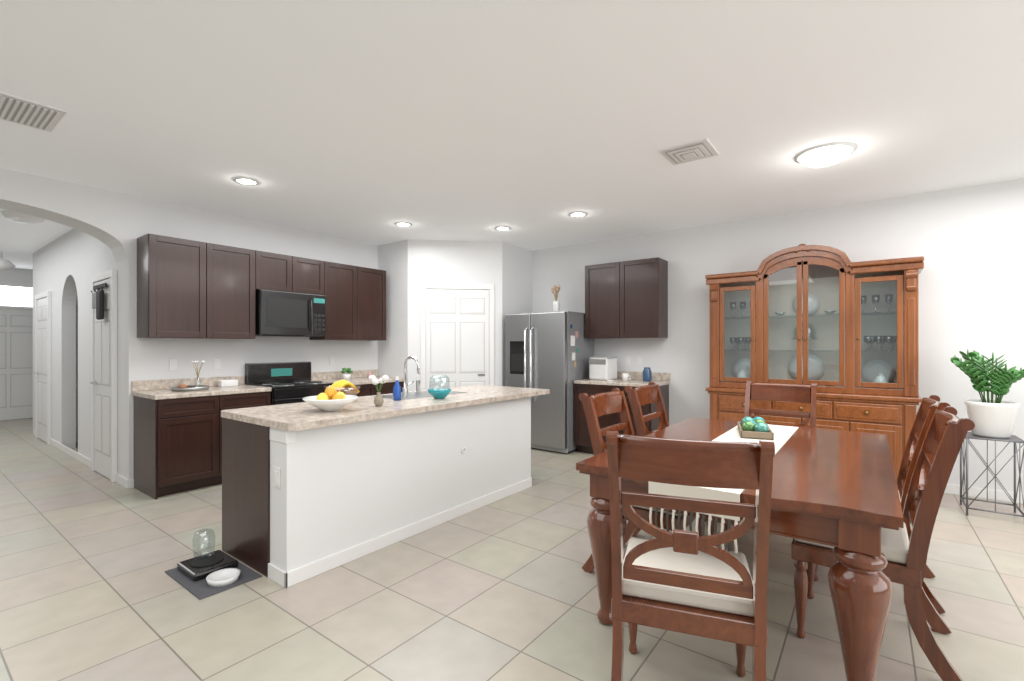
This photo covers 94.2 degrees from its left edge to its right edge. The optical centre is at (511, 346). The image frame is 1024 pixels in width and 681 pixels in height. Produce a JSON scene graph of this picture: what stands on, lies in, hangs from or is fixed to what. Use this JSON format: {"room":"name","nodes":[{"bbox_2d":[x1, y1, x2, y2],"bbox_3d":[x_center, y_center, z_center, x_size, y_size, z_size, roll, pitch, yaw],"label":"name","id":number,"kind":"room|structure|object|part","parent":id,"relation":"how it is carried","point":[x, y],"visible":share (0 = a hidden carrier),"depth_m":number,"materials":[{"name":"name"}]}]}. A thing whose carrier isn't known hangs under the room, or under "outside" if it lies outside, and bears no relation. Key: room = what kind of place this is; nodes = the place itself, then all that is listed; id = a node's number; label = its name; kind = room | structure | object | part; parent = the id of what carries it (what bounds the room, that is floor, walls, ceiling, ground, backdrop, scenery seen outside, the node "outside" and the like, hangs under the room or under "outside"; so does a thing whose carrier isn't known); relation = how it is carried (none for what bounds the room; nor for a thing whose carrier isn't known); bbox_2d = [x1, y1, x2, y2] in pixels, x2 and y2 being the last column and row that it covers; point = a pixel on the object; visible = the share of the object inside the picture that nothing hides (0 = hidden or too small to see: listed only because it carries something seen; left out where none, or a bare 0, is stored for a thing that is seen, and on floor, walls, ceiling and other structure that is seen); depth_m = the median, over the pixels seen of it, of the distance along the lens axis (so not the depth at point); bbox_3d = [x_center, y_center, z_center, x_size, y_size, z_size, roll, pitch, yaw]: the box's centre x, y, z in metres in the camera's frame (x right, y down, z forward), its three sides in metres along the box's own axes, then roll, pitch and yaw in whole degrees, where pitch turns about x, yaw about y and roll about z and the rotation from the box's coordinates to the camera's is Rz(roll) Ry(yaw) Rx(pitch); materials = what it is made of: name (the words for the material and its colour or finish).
{"room":"dining room and kitchen","nodes":[
{"label":"dining room and kitchen","id":0,"kind":"room"},
{"bbox_2d":[0,268,31,283],"bbox_3d":[-9.473,-0.049,8.491,0.150,2.790,6.220,0,0,37],"label":"wall","id":1,"kind":"structure","parent":0,"point":[16,275],"depth_m":8.80,"materials":[{"name":"white paint"}]},
{"bbox_2d":[0,282,32,420],"bbox_3d":[-9.192,0.086,8.680,0.072,2.520,1.060,0,0,37],"label":"front door","id":2,"kind":"structure","parent":1,"relation":"in","point":[16,351],"depth_m":8.76,"materials":[{"name":"white wood"}]},
{"bbox_2d":[32,252,34,428],"bbox_3d":[-6.517,-0.049,8.420,0.140,2.790,2.780,0,0,37],"label":"wall","id":3,"kind":"structure","parent":0,"point":[33,271],"depth_m":7.32,"materials":[{"name":"white paint"}]},
{"bbox_2d":[35,228,116,458],"bbox_3d":[-5.577,-0.049,6.060,4.200,2.790,0.140,0,0,37],"label":"wall","id":4,"kind":"structure","parent":0,"point":[69,264],"depth_m":5.74,"materials":[{"name":"white paint"}]},
{"bbox_2d":[34,291,51,444],"bbox_3d":[-6.704,0.291,6.775,0.900,2.110,0.072,0,0,37],"label":"hall door","id":5,"kind":"structure","parent":4,"relation":"in","point":[43,366],"depth_m":6.71,"materials":[{"name":"white wood"}]},
{"bbox_2d":[90,269,116,482],"bbox_3d":[-4.270,0.291,4.929,0.790,2.110,0.096,0,0,37],"label":"hall door","id":6,"kind":"structure","parent":4,"relation":"in","point":[103,382],"depth_m":4.87,"materials":[{"name":"white wood"}]},
{"bbox_2d":[33,429,1023,503],"bbox_3d":[-2.616,1.304,2.844,17.600,0.085,10.400,0,0,37],"label":"baseboard","id":7,"kind":"structure","parent":4,"relation":"attached to","point":[949,489],"depth_m":4.34,"materials":[{"name":"white wood"}]},
{"bbox_2d":[0,168,377,478],"bbox_3d":[-4.709,-0.049,3.405,0.380,2.790,8.780,0,0,37],"label":"wall","id":8,"kind":"structure","parent":0,"point":[118,224],"depth_m":4.74,"materials":[{"name":"white paint"}]},
{"bbox_2d":[169,359,177,370],"bbox_3d":[-3.414,0.186,4.796,0.008,0.114,0.070,0,0,37],"label":"outlet","id":9,"kind":"object","parent":8,"relation":"attached to","point":[173,364],"depth_m":4.79,"materials":[{"name":"white plastic"}]},
{"bbox_2d":[137,234,216,337],"bbox_3d":[-3.301,-0.562,4.671,0.340,0.955,0.535,0,0,37],"label":"upper cabinet","id":10,"kind":"object","parent":8,"relation":"attached to","point":[192,289],"depth_m":4.54,"materials":[{"name":"brown wood"}]},
{"bbox_2d":[213,359,220,368],"bbox_3d":[-3.174,0.186,5.116,0.008,0.114,0.070,0,0,37],"label":"outlet","id":11,"kind":"object","parent":8,"relation":"attached to","point":[216,362],"depth_m":5.11,"materials":[{"name":"white plastic"}]},
{"bbox_2d":[201,244,256,338],"bbox_3d":[-3.052,-0.562,5.002,0.340,0.955,0.536,0,0,37],"label":"upper cabinet","id":12,"kind":"object","parent":8,"relation":"attached to","point":[236,267],"depth_m":4.96,"materials":[{"name":"brown wood"}]},
{"bbox_2d":[132,369,377,391],"bbox_3d":[-2.763,0.377,5.653,0.019,0.100,2.832,0,0,37],"label":"backsplash","id":13,"kind":"structure","parent":8,"relation":"attached to","point":[206,382],"depth_m":5.03,"materials":[{"name":"beige stone"}]},
{"bbox_2d":[257,251,300,292],"bbox_3d":[-2.751,-0.830,5.402,0.340,0.420,0.465,0,0,37],"label":"upper cabinet","id":14,"kind":"object","parent":8,"relation":"attached to","point":[275,272],"depth_m":5.32,"materials":[{"name":"brown wood"}]},
{"bbox_2d":[255,289,325,336],"bbox_3d":[-2.604,-0.367,5.507,0.448,0.494,0.770,0,0,37],"label":"microwave","id":15,"kind":"object","parent":14,"relation":"attached to","point":[285,314],"visible":0.92,"depth_m":5.34,"materials":[{"name":"black metal"}]},
{"bbox_2d":[301,257,324,294],"bbox_3d":[-2.544,-0.830,5.677,0.340,0.420,0.466,0,0,37],"label":"upper cabinet","id":16,"kind":"object","parent":8,"relation":"attached to","point":[312,270],"depth_m":5.65,"materials":[{"name":"brown wood"}]},
{"bbox_2d":[330,356,333,364],"bbox_3d":[-2.350,0.186,6.211,0.008,0.114,0.070,0,0,37],"label":"outlet","id":17,"kind":"object","parent":8,"relation":"attached to","point":[332,357],"depth_m":6.21,"materials":[{"name":"white plastic"}]},
{"bbox_2d":[310,261,364,340],"bbox_3d":[-2.248,-0.562,6.071,0.340,0.955,0.520,0,0,37],"label":"upper cabinet","id":18,"kind":"object","parent":8,"relation":"attached to","point":[344,283],"depth_m":5.99,"materials":[{"name":"brown wood"}]},
{"bbox_2d":[365,267,385,340],"bbox_3d":[-2.008,-0.562,6.390,0.340,0.955,0.521,0,0,37],"label":"upper cabinet","id":19,"kind":"object","parent":8,"relation":"attached to","point":[375,279],"depth_m":6.37,"materials":[{"name":"brown wood"}]},
{"bbox_2d":[289,392,368,415],"bbox_3d":[-1.203,0.381,3.158,0.350,0.090,0.350,0,0,37],"label":"fruit bowl","id":20,"kind":"object","parent":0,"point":[332,403],"depth_m":3.13,"materials":[{"name":"white ceramic"}]},
{"bbox_2d":[378,240,532,391],"bbox_3d":[-0.925,-0.049,7.128,1.950,2.790,1.720,0,0,37],"label":"wall","id":21,"kind":"structure","parent":0,"point":[410,266],"depth_m":6.53,"materials":[{"name":"white paint"}]},
{"bbox_2d":[420,283,493,390],"bbox_3d":[-0.740,0.246,6.479,0.735,2.200,0.697,0,0,37],"label":"pantry door","id":22,"kind":"structure","parent":21,"relation":"in","point":[456,335],"depth_m":6.48,"materials":[{"name":"white wood"}]},
{"bbox_2d":[0,418,1023,680],"bbox_3d":[-2.494,1.371,3.754,18.500,0.050,12.000,0,0,37],"label":"floor","id":23,"kind":"structure","parent":0,"point":[498,590],"depth_m":2.49,"materials":[{"name":"tile"}]},
{"bbox_2d":[134,396,227,499],"bbox_3d":[-3.195,0.907,4.580,0.619,0.880,0.568,0,0,37],"label":"base cabinet","id":24,"kind":"object","parent":23,"relation":"on","point":[177,435],"depth_m":4.37,"materials":[{"name":"wood"}]},
{"bbox_2d":[132,384,270,399],"bbox_3d":[-3.063,0.447,4.742,0.634,0.040,1.015,0,0,37],"label":"countertop","id":25,"kind":"structure","parent":24,"relation":"on","point":[225,389],"depth_m":4.52,"materials":[{"name":"beige stone"}]},
{"bbox_2d":[165,529,261,599],"bbox_3d":[-1.766,1.234,2.809,0.520,0.225,0.325,0,0,37],"label":"pet mat","id":26,"kind":"object","parent":23,"relation":"on","point":[203,576],"visible":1,"depth_m":2.77,"materials":[{"name":"grey rubber"}]},
{"bbox_2d":[228,392,270,409],"bbox_3d":[-2.930,0.907,4.931,0.619,0.880,0.553,0,0,37],"label":"base cabinet","id":27,"kind":"object","parent":23,"relation":"on","point":[246,399],"depth_m":4.80,"materials":[{"name":"wood"}]},
{"bbox_2d":[245,362,333,404],"bbox_3d":[-2.494,0.766,5.431,0.716,1.160,0.756,0,0,37],"label":"range","id":28,"kind":"object","parent":23,"relation":"on","point":[289,382],"visible":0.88,"depth_m":5.38,"materials":[{"name":"black enameled metal"},{"name":"black glass"}]},
{"bbox_2d":[342,384,379,396],"bbox_3d":[-2.126,0.907,6.000,0.619,0.880,0.584,0,0,37],"label":"base cabinet","id":29,"kind":"object","parent":23,"relation":"on","point":[365,389],"depth_m":5.92,"materials":[{"name":"wood"}]},
{"bbox_2d":[311,376,406,383],"bbox_3d":[-1.980,0.447,6.181,0.634,0.040,1.047,0,0,37],"label":"countertop","id":30,"kind":"structure","parent":29,"relation":"on","point":[355,379],"depth_m":6.16,"materials":[{"name":"beige stone"}]},
{"bbox_2d":[221,396,532,587],"bbox_3d":[-0.859,0.906,3.862,0.824,0.880,2.428,0,0,37],"label":"kitchen island","id":31,"kind":"object","parent":23,"relation":"on","point":[333,476],"depth_m":3.07,"materials":[{"name":"white paint"}]},
{"bbox_2d":[221,385,549,431],"bbox_3d":[-0.782,0.446,3.951,0.940,0.040,2.664,0,0,37],"label":"island countertop","id":32,"kind":"structure","parent":31,"relation":"on","point":[433,399],"depth_m":3.38,"materials":[{"name":"beige stone"}]},
{"bbox_2d":[401,356,420,393],"bbox_3d":[-0.868,0.255,4.365,0.220,0.341,0.208,0,0,37],"label":"faucet","id":33,"kind":"object","parent":32,"relation":"on","point":[405,389],"depth_m":4.34,"materials":[{"name":"silver metal"}]},
{"bbox_2d":[380,380,406,393],"bbox_3d":[-1.847,0.907,6.370,0.619,0.880,0.584,0,0,37],"label":"base cabinet","id":34,"kind":"object","parent":23,"relation":"on","point":[386,388],"depth_m":6.19,"materials":[{"name":"wood"}]},
{"bbox_2d":[506,285,592,453],"bbox_3d":[0.492,0.254,6.430,0.935,2.184,0.832,0,0,37],"label":"fridge","id":35,"kind":"object","parent":23,"relation":"on","point":[552,351],"visible":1,"depth_m":6.07,"materials":[{"name":"grey metal"}]},
{"bbox_2d":[551,285,560,313],"bbox_3d":[0.592,-0.641,6.435,0.122,0.394,0.130,0,0,37],"label":"vase","id":36,"kind":"object","parent":35,"relation":"on","point":[556,304],"depth_m":6.40,"materials":[{"name":"white ceramic"}]},
{"bbox_2d":[574,356,669,453],"bbox_3d":[1.370,0.739,5.955,1.010,1.215,0.635,0,0,37],"label":"base cabinet","id":37,"kind":"object","parent":23,"relation":"on","point":[605,375],"visible":0.54,"depth_m":5.92,"materials":[{"name":"wood"}]},
{"bbox_2d":[574,370,669,387],"bbox_3d":[1.370,0.396,5.955,1.010,0.140,0.635,0,0,37],"label":"countertop","id":38,"kind":"structure","parent":37,"relation":"on","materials":[{"name":"stone"}]},
{"bbox_2d":[579,388,704,572],"bbox_3d":[0.795,0.821,2.881,0.613,1.082,0.500,0,0,37],"label":"dining chair","id":39,"kind":"object","parent":23,"relation":"on","point":[595,406],"visible":0.25,"depth_m":2.85,"materials":[{"name":"brown wood"}]},
{"bbox_2d":[624,382,727,536],"bbox_3d":[1.198,0.821,3.416,0.613,1.082,0.500,0,0,37],"label":"dining chair","id":40,"kind":"object","parent":23,"relation":"on","point":[649,393],"visible":0.33,"depth_m":3.47,"materials":[{"name":"brown wood"}]},
{"bbox_2d":[606,431,774,680],"bbox_3d":[0.643,0.821,1.765,0.500,1.082,0.613,0,0,20],"label":"chair","id":41,"kind":"object","parent":23,"relation":"on","point":[686,582],"visible":1,"depth_m":1.58,"materials":[{"name":"brown wood"}]},
{"bbox_2d":[576,416,903,680],"bbox_3d":[1.367,0.908,2.699,1.240,0.875,1.993,0,0,37],"label":"dining table","id":42,"kind":"object","parent":23,"relation":"on","point":[837,490],"visible":0.85,"depth_m":1.91,"materials":[{"name":"brown wood"}]},
{"bbox_2d":[737,416,773,440],"bbox_3d":[1.577,0.519,3.094,0.272,0.096,0.431,0,0,37],"label":"tray","id":43,"kind":"object","parent":42,"relation":"on","point":[749,428],"depth_m":2.94,"materials":[{"name":"brown wood"}]},
{"bbox_2d":[744,380,816,426],"bbox_3d":[1.983,0.821,3.584,0.500,1.082,0.613,0,0,37],"label":"dining chair","id":44,"kind":"object","parent":23,"relation":"on","point":[798,393],"visible":0.29,"depth_m":3.76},
{"bbox_2d":[705,244,923,481],"bbox_3d":[2.965,0.164,4.831,1.830,2.365,0.490,0,0,37],"label":"hutch","id":45,"kind":"object","parent":23,"relation":"on","point":[839,327],"visible":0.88,"depth_m":4.71,"materials":[{"name":"brown wood"}]},
{"bbox_2d":[814,395,949,613],"bbox_3d":[2.087,0.821,2.747,0.613,1.082,0.500,0,0,37],"label":"dining chair","id":46,"kind":"object","parent":23,"relation":"on","point":[930,405],"visible":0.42,"depth_m":2.69,"materials":[{"name":"brown wood"}]},
{"bbox_2d":[791,406,974,680],"bbox_3d":[1.685,0.821,2.212,0.613,1.082,0.500,0,0,37],"label":"dining chair","id":47,"kind":"object","parent":23,"relation":"on","point":[904,550],"visible":0.79,"depth_m":1.96,"materials":[{"name":"brown wood"}]},
{"bbox_2d":[950,349,1023,516],"bbox_3d":[3.866,0.682,3.854,0.465,1.328,0.482,0,0,37],"label":"plant stand","id":48,"kind":"object","parent":23,"relation":"on","point":[993,420],"visible":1,"depth_m":3.77,"materials":[{"name":"grey metal"}]},
{"bbox_3d":[3.866,0.370,3.854,0.465,0.704,0.482,0,0,37],"label":"plant pot","id":49,"kind":"part","parent":48,"relation":"part of","materials":[{"name":"white ceramic"}]},
{"bbox_2d":[0,0,1023,269],"bbox_3d":[-2.494,-1.494,3.754,18.500,0.100,12.000,0,0,37],"label":"ceiling","id":50,"kind":"structure","parent":0,"point":[532,124],"depth_m":2.87,"materials":[{"name":"white paint"}]},
{"bbox_2d":[0,252,15,270],"bbox_3d":[-7.809,-1.304,7.252,0.340,0.280,0.340,0,0,37],"label":"light","id":51,"kind":"object","parent":50,"relation":"attached to","point":[6,265],"visible":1,"depth_m":7.24,"materials":[{"name":"white glass"}]},
{"bbox_2d":[0,210,45,223],"bbox_3d":[-5.342,-1.399,5.208,0.360,0.090,0.360,0,0,37],"label":"light","id":52,"kind":"object","parent":50,"relation":"attached to","point":[19,217],"visible":0.88,"depth_m":5.12,"materials":[{"name":"white glass"}]},
{"bbox_2d":[0,91,66,131],"bbox_3d":[-2.992,-1.434,2.926,0.450,0.020,0.300,0,0,37],"label":"ceiling vent","id":53,"kind":"object","parent":50,"relation":"in","point":[26,112],"visible":0.98,"depth_m":2.90,"materials":[{"name":"white metal"}]},
{"bbox_2d":[234,177,258,185],"bbox_3d":[-2.314,-1.438,4.144,0.196,0.008,0.196,0,0,37],"label":"recessed light","id":54,"kind":"object","parent":50,"relation":"in","point":[246,181],"visible":1,"depth_m":4.14,"materials":[{"name":"white"}]},
{"bbox_2d":[395,222,411,226],"bbox_3d":[-1.278,-1.438,5.604,0.196,0.008,0.196,0,0,37],"label":"recessed light","id":55,"kind":"object","parent":50,"relation":"in","point":[403,224],"visible":1,"depth_m":5.60,"materials":[{"name":"white glass"}]},
{"bbox_2d":[495,226,510,230],"bbox_3d":[-0.111,-1.438,5.790,0.196,0.008,0.196,0,0,37],"label":"recessed light","id":56,"kind":"object","parent":50,"relation":"in","point":[502,228],"visible":0.96,"depth_m":5.79,"materials":[{"name":"white"}]},
{"bbox_2d":[569,212,586,216],"bbox_3d":[0.718,-1.438,5.179,0.196,0.008,0.196,0,0,37],"label":"recessed light","id":57,"kind":"object","parent":50,"relation":"in","point":[577,214],"visible":1,"depth_m":5.18,"materials":[{"name":"white glass"}]},
{"bbox_2d":[659,138,718,164],"bbox_3d":[1.315,-1.428,3.528,0.340,0.032,0.340,0,0,37],"label":"ceiling vent","id":58,"kind":"object","parent":50,"relation":"in","point":[691,151],"visible":1,"depth_m":3.48,"materials":[{"name":"white metal"}]},
{"bbox_2d":[795,142,855,166],"bbox_3d":[2.333,-1.401,3.550,0.380,0.085,0.380,0,0,37],"label":"dome light","id":59,"kind":"object","parent":50,"relation":"attached to","point":[828,154],"visible":1,"depth_m":3.46,"materials":[{"name":"white glass"}]},
{"bbox_2d":[533,178,1023,493],"bbox_3d":[3.924,-0.049,4.525,9.170,2.790,0.150,0,0,37],"label":"wall","id":60,"kind":"structure","parent":0,"point":[967,243],"depth_m":4.56,"materials":[{"name":"white paint"}]},
{"bbox_2d":[585,257,667,338],"bbox_3d":[1.447,-0.587,6.082,0.980,0.955,0.340,0,0,37],"label":"upper cabinet","id":61,"kind":"object","parent":60,"relation":"attached to","point":[626,299],"visible":1,"depth_m":5.90,"materials":[{"name":"brown wood"}]},
{"bbox_2d":[625,356,629,364],"bbox_3d":[1.515,0.186,6.239,0.070,0.114,0.008,0,0,37],"label":"outlets","id":62,"kind":"object","parent":60,"relation":"attached to","point":[627,358],"depth_m":6.23,"materials":[{"name":"white plastic"}]},
{"bbox_2d":[637,357,642,364],"bbox_3d":[1.651,0.186,6.136,0.070,0.114,0.008,0,0,37],"label":"outlets","id":63,"kind":"object","parent":60,"relation":"attached to","point":[639,360],"depth_m":6.13,"materials":[{"name":"white plastic"}]}
]}

